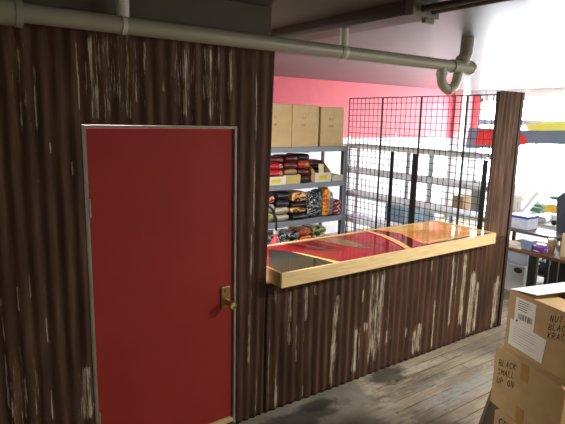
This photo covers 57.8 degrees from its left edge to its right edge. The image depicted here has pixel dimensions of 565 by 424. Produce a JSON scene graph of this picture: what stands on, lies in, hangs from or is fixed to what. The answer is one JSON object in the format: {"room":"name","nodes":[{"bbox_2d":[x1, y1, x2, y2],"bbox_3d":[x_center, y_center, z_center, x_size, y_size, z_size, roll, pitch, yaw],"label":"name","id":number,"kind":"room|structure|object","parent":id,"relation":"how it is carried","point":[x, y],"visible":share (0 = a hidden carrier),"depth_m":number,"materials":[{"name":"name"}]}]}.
{"room":"stockroom","nodes":[
{"label":"stockroom","id":0,"kind":"room"},
{"bbox_2d":[0,23,509,423],"bbox_3d":[-0.291,0.189,3.381,6.376,2.600,0.100,-6,13,-35],"label":"wall","id":1,"kind":"structure","parent":0,"point":[55,81],"depth_m":2.90,"materials":[{"name":"metal"}]},
{"bbox_2d":[23,0,271,35],"bbox_3d":[-1.476,-1.049,2.277,3.390,0.180,0.095,-6,13,-35],"label":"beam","id":2,"kind":"structure","parent":1,"relation":"attached to","point":[218,14],"depth_m":2.90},
{"bbox_2d":[82,125,236,423],"bbox_3d":[-0.683,0.493,3.106,0.928,2.004,0.170,-6,13,-35],"label":"door","id":3,"kind":"structure","parent":1,"relation":"in","point":[160,204],"depth_m":3.08,"materials":[{"name":"red paint"}]},
{"bbox_2d":[209,416,232,423],"bbox_3d":[-0.730,1.466,3.319,0.894,0.032,0.085,-6,13,-35],"label":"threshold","id":4,"kind":"structure","parent":1,"relation":"attached to","point":[228,419],"depth_m":3.51,"materials":[{"name":"brown wood"}]},
{"bbox_2d":[266,220,495,287],"bbox_3d":[0.807,0.300,4.447,2.505,0.102,0.715,-6,13,-35],"label":"countertop","id":5,"kind":"structure","parent":1,"relation":"on","point":[298,262],"depth_m":4.21,"materials":[{"name":"brown wood"}]},
{"bbox_2d":[124,76,455,233],"bbox_3d":[-0.740,-0.802,8.250,11.600,2.780,0.102,-6,13,-35],"label":"wall","id":6,"kind":"structure","parent":0,"point":[287,90],"depth_m":9.93,"materials":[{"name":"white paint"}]},
{"bbox_2d":[232,217,559,423],"bbox_3d":[2.388,1.480,4.155,11.600,0.100,10.800,-6,13,-35],"label":"floor","id":7,"kind":"structure","parent":0,"point":[452,383],"depth_m":4.02,"materials":[{"name":"wood"}]},
{"bbox_2d":[269,205,279,243],"bbox_3d":[-0.115,0.451,6.139,0.183,1.102,0.112,-6,13,-35],"label":"fire extinguisher","id":8,"kind":"object","parent":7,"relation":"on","point":[275,240],"visible":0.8,"depth_m":6.10,"materials":[{"name":"red metal"}]},
{"bbox_2d":[268,146,347,233],"bbox_3d":[0.008,0.033,6.608,1.690,1.760,0.500,-6,13,-35],"label":"shelving unit","id":9,"kind":"object","parent":7,"relation":"on","point":[319,219],"visible":0.16,"depth_m":6.54,"materials":[{"name":"grey metal"}]},
{"bbox_2d":[268,212,272,221],"bbox_3d":[-0.253,0.054,6.334,0.150,0.122,0.306,-6,13,-36],"label":"shirt","id":10,"kind":"object","parent":9,"relation":"on","point":[270,217],"visible":0.16,"depth_m":6.24,"materials":[{"name":"green fabric"}]},
{"bbox_3d":[-0.241,-0.064,6.322,0.150,0.114,0.306,-6,13,-36],"label":"shirt","id":11,"kind":"object","parent":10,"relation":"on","visible":0},
{"bbox_2d":[269,194,274,202],"bbox_3d":[-0.240,-0.173,6.297,0.150,0.107,0.306,-7,13,-37],"label":"shirt","id":12,"kind":"object","parent":11,"relation":"on","point":[271,197],"visible":0.23,"depth_m":6.20,"materials":[{"name":"red fabric"}]},
{"bbox_2d":[270,175,285,184],"bbox_3d":[-0.191,-0.419,6.348,0.275,0.120,0.421,-6,13,-35],"label":"bin","id":13,"kind":"object","parent":9,"relation":"on","point":[279,180],"visible":0.39,"depth_m":6.20,"materials":[{"name":"white cardboard"}]},
{"bbox_3d":[-0.177,-0.401,6.323,0.250,0.085,0.306,-6,13,-35],"label":"shirt","id":14,"kind":"object","parent":13,"relation":"in","visible":0},
{"bbox_2d":[270,169,282,176],"bbox_3d":[-0.174,-0.487,6.306,0.250,0.086,0.306,-6,13,-35],"label":"shirt","id":15,"kind":"object","parent":14,"relation":"on","point":[275,172],"visible":0.41,"depth_m":6.21,"materials":[{"name":"red fabric"}]},
{"bbox_2d":[270,162,282,169],"bbox_3d":[-0.172,-0.570,6.290,0.250,0.082,0.306,-5,12,-32],"label":"shirt","id":16,"kind":"object","parent":15,"relation":"on","point":[275,165],"visible":0.4,"depth_m":6.19,"materials":[{"name":"red fabric"}]},
{"bbox_2d":[271,155,282,162],"bbox_3d":[-0.171,-0.654,6.280,0.250,0.084,0.306,-6,13,-34],"label":"shirt","id":17,"kind":"object","parent":16,"relation":"on","point":[274,159],"visible":0.37,"depth_m":6.18,"materials":[{"name":"red fabric"}]},
{"bbox_2d":[272,213,288,220],"bbox_3d":[-0.083,0.051,6.456,0.195,0.092,0.326,-6,13,-35],"label":"shirt","id":18,"kind":"object","parent":9,"relation":"on","point":[281,217],"visible":0.42,"depth_m":6.34,"materials":[{"name":"beige fabric"}]},
{"bbox_2d":[270,206,288,213],"bbox_3d":[-0.083,-0.038,6.431,0.195,0.090,0.326,-5,12,-33],"label":"shirt","id":19,"kind":"object","parent":18,"relation":"on","point":[279,210],"visible":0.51,"depth_m":6.31,"materials":[{"name":"beige fabric"}]},
{"bbox_2d":[271,199,288,206],"bbox_3d":[-0.080,-0.130,6.425,0.195,0.091,0.326,-6,13,-35],"label":"shirt","id":20,"kind":"object","parent":19,"relation":"on","point":[277,202],"visible":0.56,"depth_m":6.30,"materials":[{"name":"black fabric"}]},
{"bbox_2d":[269,190,289,198],"bbox_3d":[-0.068,-0.224,6.414,0.195,0.096,0.326,-6,12,-34],"label":"shirt","id":21,"kind":"object","parent":20,"relation":"on","point":[279,194],"visible":0.7,"depth_m":6.30,"materials":[{"name":"black fabric"}]},
{"bbox_2d":[271,103,291,146],"bbox_3d":[-0.170,-1.058,6.230,0.395,0.510,0.421,-6,13,-35],"label":"carton","id":22,"kind":"object","parent":9,"relation":"on","point":[282,113],"visible":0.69,"depth_m":6.09,"materials":[{"name":"cardboard"}]},
{"bbox_2d":[284,174,300,183],"bbox_3d":[0.015,-0.441,6.493,0.215,0.120,0.420,-6,13,-35],"label":"bin","id":23,"kind":"object","parent":9,"relation":"on","point":[290,179],"visible":0.46,"depth_m":6.32,"materials":[{"name":"yellow cardboard"}]},
{"bbox_3d":[0.024,-0.429,6.478,0.190,0.093,0.306,-5,12,-33],"label":"shirt","id":24,"kind":"object","parent":23,"relation":"in","visible":0},
{"bbox_2d":[278,168,296,174],"bbox_3d":[0.027,-0.515,6.462,0.190,0.081,0.306,-6,13,-36],"label":"shirt","id":25,"kind":"object","parent":24,"relation":"on","point":[286,171],"visible":0.62,"depth_m":6.35,"materials":[{"name":"beige fabric"}]},
{"bbox_2d":[276,161,296,167],"bbox_3d":[0.030,-0.599,6.445,0.190,0.088,0.306,-5,12,-32],"label":"shirt","id":26,"kind":"object","parent":25,"relation":"on","point":[286,164],"visible":0.59,"depth_m":6.33,"materials":[{"name":"red fabric"}]},
{"bbox_2d":[274,154,297,160],"bbox_3d":[0.034,-0.683,6.429,0.190,0.082,0.306,-6,13,-36],"label":"shirt","id":27,"kind":"object","parent":26,"relation":"on","point":[286,157],"visible":0.77,"depth_m":6.32,"materials":[{"name":"red fabric"}]},
{"bbox_2d":[285,212,305,219],"bbox_3d":[0.121,0.033,6.584,0.224,0.090,0.326,-7,13,-38],"label":"shirt","id":28,"kind":"object","parent":9,"relation":"on","point":[300,215],"visible":0.58,"depth_m":6.46,"materials":[{"name":"black fabric"}]},
{"bbox_2d":[285,206,304,212],"bbox_3d":[0.118,-0.046,6.564,0.224,0.070,0.326,-6,12,-33],"label":"shirt","id":29,"kind":"object","parent":28,"relation":"on","point":[291,209],"visible":0.51,"depth_m":6.44,"materials":[{"name":"orange fabric"}]},
{"bbox_2d":[288,201,305,206],"bbox_3d":[0.124,-0.117,6.559,0.224,0.070,0.326,-5,12,-32],"label":"shirt","id":30,"kind":"object","parent":29,"relation":"on","point":[291,203],"visible":0.56,"depth_m":6.43,"materials":[{"name":"black fabric"}]},
{"bbox_2d":[282,189,305,200],"bbox_3d":[0.127,-0.216,6.538,0.224,0.130,0.326,-7,13,-38],"label":"shirt","id":31,"kind":"object","parent":30,"relation":"on","point":[295,195],"visible":0.71,"depth_m":6.42,"materials":[{"name":"orange fabric"}]},
{"bbox_2d":[300,175,308,181],"bbox_3d":[0.184,-0.444,6.615,0.180,0.087,0.306,-6,12,-33],"label":"shirt","id":32,"kind":"object","parent":9,"relation":"on","point":[303,178],"visible":0.33,"depth_m":6.51,"materials":[{"name":"brown fabric"}]},
{"bbox_2d":[292,168,308,174],"bbox_3d":[0.186,-0.532,6.601,0.180,0.089,0.306,-6,12,-34],"label":"shirt","id":33,"kind":"object","parent":32,"relation":"on","point":[302,171],"visible":0.48,"depth_m":6.49,"materials":[{"name":"red fabric"}]},
{"bbox_2d":[292,160,308,167],"bbox_3d":[0.190,-0.622,6.579,0.180,0.095,0.306,-5,12,-33],"label":"shirt","id":34,"kind":"object","parent":33,"relation":"on","point":[300,163],"visible":0.56,"depth_m":6.46,"materials":[{"name":"fabric"}]},
{"bbox_2d":[286,153,308,159],"bbox_3d":[0.190,-0.714,6.564,0.180,0.088,0.306,-6,13,-36],"label":"shirt","id":35,"kind":"object","parent":34,"relation":"on","point":[301,156],"visible":0.69,"depth_m":6.46,"materials":[{"name":"black fabric"}]},
{"bbox_2d":[291,104,318,146],"bbox_3d":[0.166,-1.092,6.463,0.405,0.508,0.421,-6,13,-35],"label":"carton","id":36,"kind":"object","parent":9,"relation":"on","point":[305,118],"visible":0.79,"depth_m":6.29,"materials":[{"name":"cardboard"}]},
{"bbox_2d":[302,191,318,216],"bbox_3d":[0.352,-0.101,6.652,0.210,0.340,0.146,-6,13,-35],"label":"shirt","id":37,"kind":"object","parent":9,"relation":"on","point":[312,199],"visible":0.77,"depth_m":6.59,"materials":[{"name":"fabric"}]},
{"bbox_2d":[311,189,321,215],"bbox_3d":[0.443,-0.129,6.762,0.058,0.360,0.206,-6,13,-35],"label":"shirt","id":38,"kind":"object","parent":9,"relation":"on","point":[318,191],"visible":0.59,"depth_m":6.69,"materials":[{"name":"fabric"}]},
{"bbox_2d":[304,159,330,181],"bbox_3d":[0.409,-0.551,6.757,0.265,0.260,0.421,-6,13,-35],"label":"bin","id":39,"kind":"object","parent":9,"relation":"on","point":[326,176],"visible":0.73,"depth_m":6.62,"materials":[{"name":"cardboard"}]},
{"bbox_2d":[318,164,323,172],"bbox_3d":[0.499,-0.563,6.600,0.085,0.114,0.016,-6,13,-35],"label":"paper slip","id":40,"kind":"object","parent":39,"relation":"in","point":[321,166],"visible":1,"depth_m":6.60,"materials":[{"name":"beige paper"}]},
{"bbox_3d":[0.409,-0.502,6.763,0.225,0.150,0.266,-6,13,-35],"label":"shirt","id":41,"kind":"object","parent":39,"relation":"in","visible":0},
{"bbox_2d":[309,162,324,168],"bbox_3d":[0.406,-0.612,6.751,0.210,0.070,0.256,-6,13,-35],"label":"shirt","id":42,"kind":"object","parent":41,"relation":"on","point":[313,165],"visible":0.51,"depth_m":6.64,"materials":[{"name":"black fabric"}]},
{"bbox_2d":[317,187,329,215],"bbox_3d":[0.536,-0.148,6.763,0.085,0.400,0.206,-6,13,-35],"label":"shirt","id":43,"kind":"object","parent":9,"relation":"on","point":[325,191],"visible":0.62,"depth_m":6.69,"materials":[{"name":"orange fabric"}]},
{"bbox_2d":[328,191,332,214],"bbox_3d":[0.591,-0.129,6.832,0.062,0.340,0.206,-6,13,-35],"label":"shirt","id":44,"kind":"object","parent":9,"relation":"on","point":[331,193],"visible":0.35,"depth_m":6.75,"materials":[{"name":"fabric"}]},
{"bbox_2d":[318,107,343,145],"bbox_3d":[0.524,-1.123,6.715,0.388,0.494,0.401,-6,13,-35],"label":"carton","id":45,"kind":"object","parent":9,"relation":"on","point":[331,119],"visible":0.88,"depth_m":6.54,"materials":[{"name":"cardboard"}]},
{"bbox_2d":[332,207,340,214],"bbox_3d":[0.672,-0.026,6.938,0.150,0.103,0.226,-5,12,-32],"label":"shirt","id":46,"kind":"object","parent":9,"relation":"on","point":[336,210],"visible":0.51,"depth_m":6.85,"materials":[{"name":"red fabric"}]},
{"bbox_2d":[333,198,340,206],"bbox_3d":[0.673,-0.130,6.921,0.150,0.106,0.226,-6,13,-34],"label":"shirt","id":47,"kind":"object","parent":46,"relation":"on","point":[336,203],"visible":0.47,"depth_m":6.84,"materials":[{"name":"red fabric"}]},
{"bbox_2d":[331,173,342,180],"bbox_3d":[0.625,-0.478,6.897,0.186,0.075,0.350,-6,13,-35],"label":"bin","id":48,"kind":"object","parent":9,"relation":"on","point":[334,177],"visible":0.49,"depth_m":6.76,"materials":[{"name":"white cardboard"}]},
{"bbox_3d":[-0.120,0.554,6.541,0.200,0.090,0.306,-5,12,-32],"label":"shirt","id":49,"kind":"object","parent":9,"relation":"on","visible":0},
{"bbox_3d":[-0.116,0.466,6.522,0.200,0.088,0.306,-5,12,-32],"label":"shirt","id":50,"kind":"object","parent":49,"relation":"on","visible":0},
{"bbox_2d":[267,239,285,244],"bbox_3d":[-0.115,0.379,6.507,0.200,0.087,0.306,-7,13,-38],"label":"shirt","id":51,"kind":"object","parent":50,"relation":"on","point":[269,240],"visible":0.23,"depth_m":6.42,"materials":[{"name":"black fabric"}]},
{"bbox_2d":[268,229,285,239],"bbox_3d":[-0.112,0.289,6.489,0.200,0.094,0.306,-6,13,-34],"label":"shirt","id":52,"kind":"object","parent":51,"relation":"on","point":[281,235],"visible":0.54,"depth_m":6.40,"materials":[{"name":"black fabric"}]},
{"bbox_3d":[0.053,0.537,6.668,0.190,0.086,0.306,-6,13,-35],"label":"shirt","id":53,"kind":"object","parent":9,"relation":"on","visible":0},
{"bbox_3d":[0.054,0.452,6.644,0.190,0.086,0.306,-7,13,-37],"label":"shirt","id":54,"kind":"object","parent":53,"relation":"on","visible":0},
{"bbox_2d":[283,238,297,241],"bbox_3d":[0.052,0.365,6.632,0.190,0.087,0.306,-5,12,-33],"label":"shirt","id":55,"kind":"object","parent":54,"relation":"on","point":[285,239],"visible":0.19,"depth_m":6.51,"materials":[{"name":"fabric"}]},
{"bbox_2d":[279,228,298,238],"bbox_3d":[0.057,0.276,6.613,0.190,0.093,0.306,-7,13,-37],"label":"shirt","id":56,"kind":"object","parent":55,"relation":"on","point":[290,234],"visible":0.69,"depth_m":6.52,"materials":[{"name":"black fabric"}]},
{"bbox_3d":[0.216,0.517,6.774,0.190,0.095,0.306,-7,13,-37],"label":"shirt","id":57,"kind":"object","parent":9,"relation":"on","visible":0},
{"bbox_3d":[0.222,0.423,6.759,0.190,0.093,0.306,-7,13,-37],"label":"shirt","id":58,"kind":"object","parent":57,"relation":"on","visible":0},
{"bbox_2d":[296,234,310,239],"bbox_3d":[0.222,0.327,6.746,0.190,0.099,0.306,-7,13,-37],"label":"shirt","id":59,"kind":"object","parent":58,"relation":"on","point":[307,236],"visible":0.35,"depth_m":6.63,"materials":[{"name":"orange fabric"}]},
{"bbox_2d":[288,225,310,234],"bbox_3d":[0.224,0.235,6.724,0.190,0.088,0.306,-5,12,-32],"label":"shirt","id":60,"kind":"object","parent":59,"relation":"on","point":[302,230],"visible":0.79,"depth_m":6.63,"materials":[{"name":"orange fabric"}]},
{"bbox_3d":[0.402,0.499,6.909,0.239,0.089,0.306,-6,13,-35],"label":"shirt","id":61,"kind":"object","parent":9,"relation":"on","visible":0},
{"bbox_3d":[0.407,0.405,6.898,0.239,0.098,0.306,-6,12,-33],"label":"shirt","id":62,"kind":"object","parent":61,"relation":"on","visible":0},
{"bbox_2d":[309,233,325,237],"bbox_3d":[0.408,0.314,6.871,0.240,0.088,0.306,-7,13,-38],"label":"shirt","id":63,"kind":"object","parent":62,"relation":"on","point":[318,234],"visible":0.23,"depth_m":6.75,"materials":[{"name":"green fabric"}]},
{"bbox_2d":[301,223,325,233],"bbox_3d":[0.409,0.221,6.859,0.240,0.097,0.306,-5,12,-32],"label":"shirt","id":64,"kind":"object","parent":63,"relation":"on","point":[315,228],"visible":0.73,"depth_m":6.76,"materials":[{"name":"green fabric"}]},
{"bbox_2d":[345,148,350,232],"bbox_3d":[0.867,0.009,6.897,0.015,1.740,0.015,-6,13,-35],"label":"support rod","id":65,"kind":"object","parent":7,"relation":"on","point":[349,148],"visible":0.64,"depth_m":6.84,"materials":[{"name":"black metal"}]},
{"bbox_2d":[344,97,382,232],"bbox_3d":[1.051,-0.311,6.866,0.085,2.390,0.608,-6,13,-35],"label":"grid panel","id":66,"kind":"object","parent":7,"relation":"on","point":[361,103],"visible":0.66,"depth_m":6.79,"materials":[{"name":"black metal"}]},
{"bbox_2d":[376,96,421,228],"bbox_3d":[1.406,-0.214,6.378,0.085,2.390,0.608,-6,13,-35],"label":"grid panel","id":67,"kind":"object","parent":7,"relation":"on","point":[387,103],"visible":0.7,"depth_m":6.31,"materials":[{"name":"black metal"}]},
{"bbox_2d":[384,198,433,223],"bbox_3d":[2.056,0.236,8.359,0.508,0.820,0.608,-6,13,-35],"label":"plastic crate","id":68,"kind":"object","parent":7,"relation":"on","point":[421,217],"visible":0.02,"depth_m":8.17,"materials":[{"name":"blue plastic"}]},
{"bbox_2d":[338,143,490,233],"bbox_3d":[1.613,0.078,6.532,0.340,1.770,2.297,-6,13,-35],"label":"shelving unit","id":69,"kind":"object","parent":7,"relation":"on","point":[376,147],"visible":0.27,"depth_m":6.38,"materials":[{"name":"black metal"}]},
{"bbox_2d":[413,95,467,224],"bbox_3d":[1.760,-0.117,5.889,0.085,2.390,0.608,-6,13,-35],"label":"grid panel","id":70,"kind":"object","parent":7,"relation":"on","point":[432,102],"visible":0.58,"depth_m":5.79,"materials":[{"name":"black metal"}]},
{"bbox_2d":[479,388,498,423],"bbox_3d":[1.405,1.327,3.427,0.408,0.420,0.025,-6,13,-35],"label":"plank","id":71,"kind":"object","parent":7,"relation":"on","point":[487,417],"visible":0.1,"depth_m":3.38,"materials":[{"name":"brown wood"}]},
{"bbox_2d":[457,93,522,326],"bbox_3d":[2.114,-0.020,5.401,0.085,2.390,0.608,-6,13,-35],"label":"grid panel","id":72,"kind":"object","parent":7,"relation":"on","point":[480,95],"visible":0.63,"depth_m":5.37,"materials":[{"name":"black metal"}]},
{"bbox_2d":[449,201,559,244],"bbox_3d":[3.894,0.357,8.121,1.800,0.750,1.850,-6,13,-35],"label":"trestle table","id":73,"kind":"object","parent":7,"relation":"on","point":[548,225],"visible":0.02,"depth_m":7.08,"materials":[{"name":"white paint"}]},
{"bbox_2d":[452,195,470,208],"bbox_3d":[2.857,-0.161,8.173,0.200,0.200,0.202,-6,13,-35],"label":"carton","id":74,"kind":"object","parent":73,"relation":"on","point":[462,198],"visible":0.54,"depth_m":8.11,"materials":[{"name":"cardboard"}]},
{"bbox_2d":[471,190,479,210],"bbox_3d":[3.035,-0.194,7.933,0.140,0.360,0.142,-6,13,-35],"label":"carton","id":75,"kind":"object","parent":73,"relation":"on","point":[474,207],"visible":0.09,"depth_m":7.90,"materials":[{"name":"grey cardboard"}]},
{"bbox_2d":[512,195,525,212],"bbox_3d":[3.569,-0.114,7.849,0.212,0.260,0.212,-6,13,-35],"label":"bucket","id":76,"kind":"object","parent":73,"relation":"on","point":[517,204],"visible":0.69,"depth_m":7.77,"materials":[{"name":"plastic"}]},
{"bbox_2d":[519,192,540,213],"bbox_3d":[3.632,-0.101,7.534,0.100,0.325,0.707,11,14,41],"label":"paper roll","id":77,"kind":"object","parent":73,"relation":"on","point":[536,196],"visible":0.7,"depth_m":7.50,"materials":[{"name":"white paper"}]},
{"bbox_2d":[529,199,548,213],"bbox_3d":[3.932,-0.088,7.878,0.259,0.210,0.221,-6,13,-35],"label":"folded clothing","id":78,"kind":"object","parent":73,"relation":"on","point":[539,206],"visible":0.62,"depth_m":7.78,"materials":[{"name":"green fabric"}]},
{"bbox_2d":[532,213,551,222],"bbox_3d":[3.627,0.085,7.204,0.241,0.100,0.259,11,14,42],"label":"folded clothing","id":79,"kind":"object","parent":73,"relation":"on","point":[543,218],"visible":0.67,"depth_m":7.09,"materials":[{"name":"white fabric"}]},
{"bbox_2d":[541,199,556,203],"bbox_3d":[4.195,-0.108,8.077,0.279,0.190,0.321,-8,14,-41],"label":"folded clothing","id":80,"kind":"object","parent":73,"relation":"on","point":[548,200],"visible":0.18,"depth_m":7.98,"materials":[{"name":"white fabric"}]},
{"bbox_2d":[543,212,556,220],"bbox_3d":[3.878,0.067,7.332,0.220,0.100,0.241,-5,12,-29],"label":"folded clothing","id":81,"kind":"object","parent":73,"relation":"on","point":[553,215],"visible":0.37,"depth_m":7.26,"materials":[{"name":"white fabric"}]},
{"bbox_2d":[545,203,556,212],"bbox_3d":[4.115,-0.033,7.610,0.299,0.207,0.299,-6,13,-35],"label":"bag","id":82,"kind":"object","parent":73,"relation":"on","point":[552,207],"visible":0.33,"depth_m":7.57,"materials":[{"name":"plastic"}]},
{"bbox_2d":[550,194,560,199],"bbox_3d":[4.512,-0.158,8.247,0.299,0.240,0.301,-8,14,-41],"label":"folded clothing","id":83,"kind":"object","parent":73,"relation":"on","point":[553,197],"visible":0.25,"depth_m":8.21,"materials":[{"name":"teal fabric"}]},
{"bbox_2d":[494,409,516,423],"bbox_3d":[1.616,1.443,3.028,0.441,0.345,0.560,-2,11,-18],"label":"cardboard box","id":84,"kind":"object","parent":7,"relation":"on","point":[500,417],"visible":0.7,"depth_m":3.14,"materials":[{"name":"brown cardboard"}]},
{"bbox_2d":[490,344,564,423],"bbox_3d":[1.629,1.068,3.042,0.461,0.388,0.560,-1,11,-14],"label":"cardboard box","id":85,"kind":"object","parent":84,"relation":"on","point":[525,391],"visible":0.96,"depth_m":2.97,"materials":[{"name":"brown cardboard"}]},
{"bbox_2d":[504,282,564,379],"bbox_3d":[1.682,0.676,2.992,0.443,0.403,0.521,-3,11,-20],"label":"cardboard box","id":86,"kind":"object","parent":85,"relation":"on","point":[535,325],"visible":1,"depth_m":2.97,"materials":[{"name":"brown cardboard"}]},
{"bbox_2d":[504,262,539,289],"bbox_3d":[3.062,0.817,6.583,0.356,0.360,0.286,-6,13,-35],"label":"file box","id":87,"kind":"object","parent":7,"relation":"on","point":[516,275],"visible":0.51,"depth_m":6.46,"materials":[{"name":"grey plastic"}]},
{"bbox_2d":[507,239,528,265],"bbox_3d":[3.069,0.513,6.527,0.356,0.260,0.286,-6,13,-35],"label":"tub","id":88,"kind":"object","parent":87,"relation":"on","point":[513,257],"visible":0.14,"depth_m":6.41,"materials":[{"name":"grey plastic"}]},
{"bbox_2d":[508,238,564,286],"bbox_3d":[3.100,0.818,5.553,0.620,0.730,1.420,-6,13,-35],"label":"desk","id":89,"kind":"object","parent":7,"relation":"on","point":[557,265],"visible":0.34,"depth_m":5.58,"materials":[{"name":"brown wood"}]},
{"bbox_2d":[521,238,536,250],"bbox_3d":[2.736,0.361,5.687,0.120,0.106,0.122,-6,13,-35],"label":"carton","id":90,"kind":"object","parent":89,"relation":"on","point":[526,244],"visible":0.9,"depth_m":5.65,"materials":[{"name":"cardboard"}]},
{"bbox_2d":[533,243,548,252],"bbox_3d":[2.819,0.391,5.574,0.120,0.090,0.135,-6,13,-35],"label":"packet","id":91,"kind":"object","parent":89,"relation":"on","point":[538,247],"visible":1,"depth_m":5.54,"materials":[{"name":"plastic"}]},
{"bbox_2d":[547,238,556,252],"bbox_3d":[2.934,0.365,5.581,0.094,0.145,0.093,-6,13,-35],"label":"beaker","id":92,"kind":"object","parent":89,"relation":"on","point":[551,241],"visible":0.98,"depth_m":5.55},
{"bbox_2d":[560,233,564,256],"bbox_3d":[3.117,0.356,5.355,0.260,0.250,0.272,-6,13,-35],"label":"carton","id":93,"kind":"object","parent":89,"relation":"on","point":[562,251],"visible":1,"depth_m":5.37,"materials":[{"name":"beige cardboard"}]},
{"bbox_3d":[2.625,0.377,5.847,0.200,0.012,0.280,-8,14,-41],"label":"paper stack","id":94,"kind":"object","parent":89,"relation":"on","visible":0},
{"bbox_2d":[509,240,520,247],"bbox_3d":[2.664,0.363,5.860,0.200,0.012,0.280,-4,12,-28],"label":"paper stack","id":95,"kind":"object","parent":94,"relation":"on","point":[511,242],"visible":0.57,"depth_m":5.84,"materials":[{"name":"white paper"}]},
{"bbox_2d":[511,227,562,284],"bbox_3d":[3.099,0.618,6.439,0.370,0.805,0.700,-6,13,-35],"label":"side table","id":96,"kind":"object","parent":7,"relation":"on","point":[538,232],"visible":0.24,"depth_m":6.18,"materials":[{"name":"black metal"}]},
{"bbox_2d":[511,212,538,229],"bbox_3d":[3.035,0.115,6.480,0.248,0.165,0.288,-6,13,-35],"label":"tub","id":97,"kind":"object","parent":96,"relation":"on","point":[523,221],"visible":0.76,"depth_m":6.39,"materials":[{"name":"white plastic"}]},
{"bbox_2d":[536,276,543,284],"bbox_3d":[3.364,0.904,6.900,0.220,0.090,0.241,-6,13,-35],"label":"folded clothing","id":98,"kind":"object","parent":7,"relation":"on","point":[540,279],"visible":0.32,"depth_m":6.82,"materials":[{"name":"white fabric"}]},
{"bbox_2d":[538,258,550,273],"bbox_3d":[3.786,0.734,7.373,0.399,0.270,0.339,-6,13,-35],"label":"bag","id":99,"kind":"object","parent":7,"relation":"on","point":[541,267],"visible":0.18,"depth_m":7.23,"materials":[{"name":"fabric"}]},
{"bbox_2d":[556,193,564,240],"bbox_3d":[3.720,0.376,6.437,0.583,1.310,0.557,-6,13,-35],"label":"office chair","id":100,"kind":"object","parent":7,"relation":"on","point":[560,220],"visible":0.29,"depth_m":6.35,"materials":[{"name":"grey fabric"}]},
{"bbox_2d":[231,0,564,90],"bbox_3d":[2.451,-1.352,3.637,11.600,0.100,10.800,-6,13,-35],"label":"ceiling","id":101,"kind":"structure","parent":0,"point":[519,44],"depth_m":4.53,"materials":[{"name":"white paint"}]},
{"bbox_2d":[0,0,476,94],"bbox_3d":[-0.628,-0.965,2.706,5.410,0.466,0.134,-6,13,-35],"label":"drain pipe","id":102,"kind":"object","parent":101,"relation":"hanging from","point":[15,13],"visible":1,"depth_m":2.86,"materials":[{"name":"grey plastic"}]},
{"bbox_2d":[271,0,510,40],"bbox_3d":[1.272,-1.036,2.344,0.230,0.110,6.200,-6,13,-35],"label":"beam","id":103,"kind":"structure","parent":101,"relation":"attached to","point":[408,11],"depth_m":3.16,"materials":[{"name":"metal"}]},
{"bbox_2d":[465,90,564,147],"bbox_3d":[4.649,-1.688,9.357,0.010,1.200,2.900,-6,13,-35],"label":"banner","id":104,"kind":"object","parent":101,"relation":"hanging from","point":[538,133],"visible":0.63,"depth_m":9.41,"materials":[{"name":"fabric"}]},
{"bbox_2d":[479,89,564,125],"bbox_3d":[4.828,-1.958,9.496,0.060,0.710,2.600,-6,13,-35],"label":"blind rail","id":105,"kind":"object","parent":101,"relation":"hanging from","point":[481,121],"visible":0.45,"depth_m":9.75,"materials":[{"name":"grey metal"}]},
{"bbox_2d":[445,90,469,217],"bbox_3d":[3.851,-1.252,11.268,0.220,2.780,0.220,-6,13,-35],"label":"wall","id":106,"kind":"structure","parent":0,"point":[457,92],"depth_m":11.13,"materials":[{"name":"white paint"}]},
{"bbox_2d":[484,91,524,237],"bbox_3d":[2.139,-0.446,5.005,0.445,1.428,0.081,-6,13,-35],"label":"wall pillar","id":107,"kind":"structure","parent":0,"point":[507,106],"depth_m":4.97,"materials":[{"name":"wood"}]},
{"bbox_2d":[461,88,564,230],"bbox_3d":[7.204,-0.445,7.267,0.150,2.780,10.800,-6,13,-35],"label":"wall","id":108,"kind":"structure","parent":0,"point":[527,194],"depth_m":10.47,"materials":[{"name":"white paint"}]},
{"bbox_2d":[470,96,479,127],"bbox_3d":[4.189,-2.078,11.155,0.015,0.940,0.170,-6,13,-35],"label":"trim","id":109,"kind":"structure","parent":108,"relation":"attached to","point":[476,99],"depth_m":11.12,"materials":[{"name":"paint"}]},
{"bbox_2d":[473,97,564,193],"bbox_3d":[5.482,-1.229,9.566,0.080,1.820,4.120,-6,13,-35],"label":"window","id":110,"kind":"structure","parent":108,"relation":"in","point":[540,167],"depth_m":10.13,"materials":[{"name":"white glass"}]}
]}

